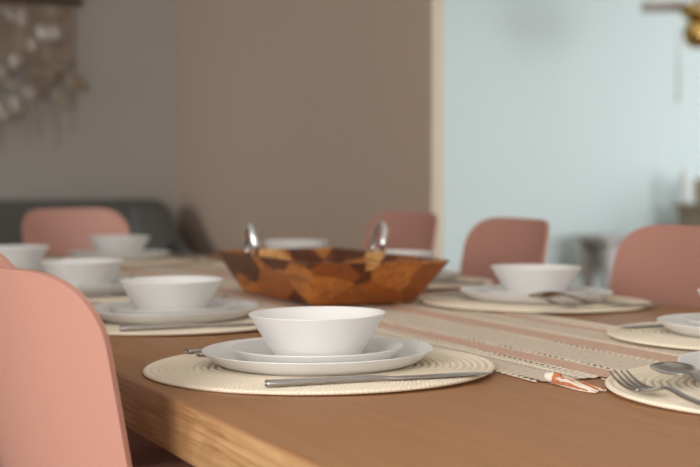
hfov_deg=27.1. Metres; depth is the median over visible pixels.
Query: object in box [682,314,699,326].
plate
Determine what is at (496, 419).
dining table
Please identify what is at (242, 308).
dinner plate
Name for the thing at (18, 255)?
bowl
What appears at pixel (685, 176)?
vase
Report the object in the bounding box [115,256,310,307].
table runner
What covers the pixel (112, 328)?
placemat
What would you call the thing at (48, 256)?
knife
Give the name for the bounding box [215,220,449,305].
wooden bowl
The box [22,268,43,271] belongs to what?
dinner plate
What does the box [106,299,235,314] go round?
plate
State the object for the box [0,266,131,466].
dining chair
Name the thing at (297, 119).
wall partition
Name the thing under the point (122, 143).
wall
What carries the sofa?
on the floor
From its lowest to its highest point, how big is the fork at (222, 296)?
0.016 m
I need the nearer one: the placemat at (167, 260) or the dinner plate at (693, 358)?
the dinner plate at (693, 358)
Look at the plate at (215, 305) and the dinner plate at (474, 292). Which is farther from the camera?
the dinner plate at (474, 292)
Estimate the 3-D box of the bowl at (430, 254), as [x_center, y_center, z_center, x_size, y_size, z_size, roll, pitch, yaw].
[0.095,0.060,2.866,0.150,0.051,0.150,1,2,27]
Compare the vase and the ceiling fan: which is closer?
the ceiling fan
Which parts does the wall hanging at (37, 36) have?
fringe cord, fringe cord, fringe cord, fringe cord, fringe cord, rod, fringe cord, fringe cord, fringe cord, fringe cord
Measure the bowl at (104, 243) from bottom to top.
0.050 m
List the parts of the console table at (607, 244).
leg, leg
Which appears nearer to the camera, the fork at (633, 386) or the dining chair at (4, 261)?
the fork at (633, 386)
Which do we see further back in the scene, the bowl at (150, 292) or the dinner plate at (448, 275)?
the dinner plate at (448, 275)
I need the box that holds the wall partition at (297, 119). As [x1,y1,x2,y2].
[177,0,429,254]
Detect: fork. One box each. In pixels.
[166,253,191,257]
[196,351,203,355]
[216,295,227,298]
[544,299,661,306]
[609,370,699,405]
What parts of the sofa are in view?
arm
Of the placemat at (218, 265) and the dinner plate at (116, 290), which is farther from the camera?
the placemat at (218, 265)
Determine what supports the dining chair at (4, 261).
on the floor
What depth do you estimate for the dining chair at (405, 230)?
3.57 m
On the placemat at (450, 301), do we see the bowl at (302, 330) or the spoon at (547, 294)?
the spoon at (547, 294)
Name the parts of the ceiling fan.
blade, chain knob, pull chain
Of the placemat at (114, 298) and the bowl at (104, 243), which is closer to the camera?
the placemat at (114, 298)
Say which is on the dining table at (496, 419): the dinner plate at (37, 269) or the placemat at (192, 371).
the placemat at (192, 371)
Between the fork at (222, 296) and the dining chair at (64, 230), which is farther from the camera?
the dining chair at (64, 230)
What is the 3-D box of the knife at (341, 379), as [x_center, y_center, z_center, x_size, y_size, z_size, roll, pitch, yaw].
[0.032,0.143,1.443,0.237,0.007,0.020,-1,3,-17]
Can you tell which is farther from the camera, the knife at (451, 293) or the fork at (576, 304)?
the knife at (451, 293)
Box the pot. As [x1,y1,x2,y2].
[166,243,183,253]
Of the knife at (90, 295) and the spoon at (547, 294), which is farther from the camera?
the knife at (90, 295)
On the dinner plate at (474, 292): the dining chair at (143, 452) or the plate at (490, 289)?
the plate at (490, 289)
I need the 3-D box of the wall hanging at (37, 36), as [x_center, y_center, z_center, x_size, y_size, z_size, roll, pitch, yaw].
[-1.674,-0.663,6.260,1.090,0.755,0.047,-1,2,-24]
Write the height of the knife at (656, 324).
0.007 m
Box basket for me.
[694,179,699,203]
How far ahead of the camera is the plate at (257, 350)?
1.53 m
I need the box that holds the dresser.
[672,203,699,225]
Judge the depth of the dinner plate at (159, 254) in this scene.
3.46 m
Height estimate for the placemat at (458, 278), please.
0.009 m
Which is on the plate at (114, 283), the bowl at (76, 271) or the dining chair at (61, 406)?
the bowl at (76, 271)
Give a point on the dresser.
(687, 214)
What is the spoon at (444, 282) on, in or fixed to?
on the placemat at (458, 278)
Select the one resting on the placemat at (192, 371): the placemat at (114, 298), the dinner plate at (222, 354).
the dinner plate at (222, 354)
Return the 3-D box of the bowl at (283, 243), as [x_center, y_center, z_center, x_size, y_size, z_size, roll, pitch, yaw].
[-0.126,0.041,3.358,0.150,0.051,0.150,1,2,15]
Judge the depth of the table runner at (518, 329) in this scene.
1.84 m
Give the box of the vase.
[681,169,690,203]
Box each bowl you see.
[0,245,48,265]
[38,258,123,284]
[89,235,149,252]
[118,276,222,309]
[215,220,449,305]
[248,306,385,355]
[263,239,327,248]
[365,250,435,257]
[491,264,581,291]
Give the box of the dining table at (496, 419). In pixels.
[41,255,699,466]
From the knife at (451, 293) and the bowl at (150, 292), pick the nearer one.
the bowl at (150, 292)
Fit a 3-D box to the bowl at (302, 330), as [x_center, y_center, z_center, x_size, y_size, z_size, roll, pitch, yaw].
[-0.036,0.111,1.580,0.150,0.051,0.150,1,2,23]
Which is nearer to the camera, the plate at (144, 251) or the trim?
the plate at (144, 251)
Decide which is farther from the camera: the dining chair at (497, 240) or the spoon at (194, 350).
the dining chair at (497, 240)
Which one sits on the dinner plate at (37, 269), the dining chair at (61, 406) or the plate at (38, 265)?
the plate at (38, 265)
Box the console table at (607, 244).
[573,234,628,289]
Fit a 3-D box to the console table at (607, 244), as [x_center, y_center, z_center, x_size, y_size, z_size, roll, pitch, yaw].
[2.247,0.258,11.434,0.880,0.495,0.440,-1,2,-24]
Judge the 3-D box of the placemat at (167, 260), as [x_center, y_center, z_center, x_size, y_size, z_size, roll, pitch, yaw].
[-0.566,0.065,3.557,0.380,0.004,0.380,1,3,31]
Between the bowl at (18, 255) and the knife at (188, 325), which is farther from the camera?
the bowl at (18, 255)
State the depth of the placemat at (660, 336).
1.83 m
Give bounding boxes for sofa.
[0,199,193,253]
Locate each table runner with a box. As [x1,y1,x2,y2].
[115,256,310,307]
[341,295,697,392]
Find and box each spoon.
[169,253,200,257]
[185,348,202,352]
[432,281,484,283]
[528,291,625,305]
[650,362,699,382]
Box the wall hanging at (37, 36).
[0,0,87,152]
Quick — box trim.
[430,0,442,258]
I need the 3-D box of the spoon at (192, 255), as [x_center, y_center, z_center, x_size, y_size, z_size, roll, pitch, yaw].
[-0.415,0.053,3.619,0.038,0.012,0.211,-1,2,-24]
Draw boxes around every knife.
[47,255,66,258]
[85,294,127,297]
[120,323,253,330]
[264,372,492,386]
[435,293,464,294]
[621,323,662,326]
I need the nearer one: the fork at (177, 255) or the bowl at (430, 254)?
the bowl at (430, 254)
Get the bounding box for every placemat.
[41,256,196,264]
[88,296,129,303]
[103,307,269,335]
[142,348,494,394]
[213,262,227,268]
[421,293,651,312]
[426,276,493,288]
[605,365,699,413]
[607,322,699,350]
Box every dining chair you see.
[0,253,14,466]
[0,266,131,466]
[22,208,129,258]
[125,426,193,466]
[363,211,437,250]
[459,217,548,281]
[610,225,699,307]
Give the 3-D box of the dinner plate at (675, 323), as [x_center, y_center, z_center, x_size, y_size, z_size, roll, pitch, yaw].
[0.525,0.121,1.871,0.252,0.019,0.252,-2,3,-45]
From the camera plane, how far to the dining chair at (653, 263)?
2.59 m
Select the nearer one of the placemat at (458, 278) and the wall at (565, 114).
the placemat at (458, 278)
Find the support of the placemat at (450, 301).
on the dining table at (496, 419)
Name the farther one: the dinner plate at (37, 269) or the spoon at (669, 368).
the dinner plate at (37, 269)
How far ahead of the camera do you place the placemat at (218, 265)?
3.30 m
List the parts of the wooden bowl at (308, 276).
handle, handle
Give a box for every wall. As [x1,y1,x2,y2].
[0,0,177,228]
[443,0,699,288]
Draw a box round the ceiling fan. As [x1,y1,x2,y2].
[641,0,699,100]
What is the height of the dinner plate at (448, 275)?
0.019 m
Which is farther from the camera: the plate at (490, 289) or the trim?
the trim
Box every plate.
[15,264,41,267]
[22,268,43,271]
[67,250,170,260]
[73,277,124,287]
[77,277,127,294]
[81,249,156,254]
[93,299,258,324]
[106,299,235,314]
[201,336,432,375]
[232,337,402,362]
[433,269,461,280]
[460,285,612,304]
[479,285,592,295]
[657,313,699,337]
[677,351,699,374]
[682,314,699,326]
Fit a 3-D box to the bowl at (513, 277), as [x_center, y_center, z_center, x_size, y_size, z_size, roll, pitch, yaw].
[0.307,0.079,2.391,0.150,0.051,0.150,1,2,15]
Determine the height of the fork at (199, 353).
0.017 m
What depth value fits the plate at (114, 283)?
2.49 m
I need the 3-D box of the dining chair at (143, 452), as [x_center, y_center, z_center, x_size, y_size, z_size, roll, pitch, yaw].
[-0.488,0.423,2.487,0.517,0.868,0.470,-1,2,-24]
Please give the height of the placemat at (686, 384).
0.009 m

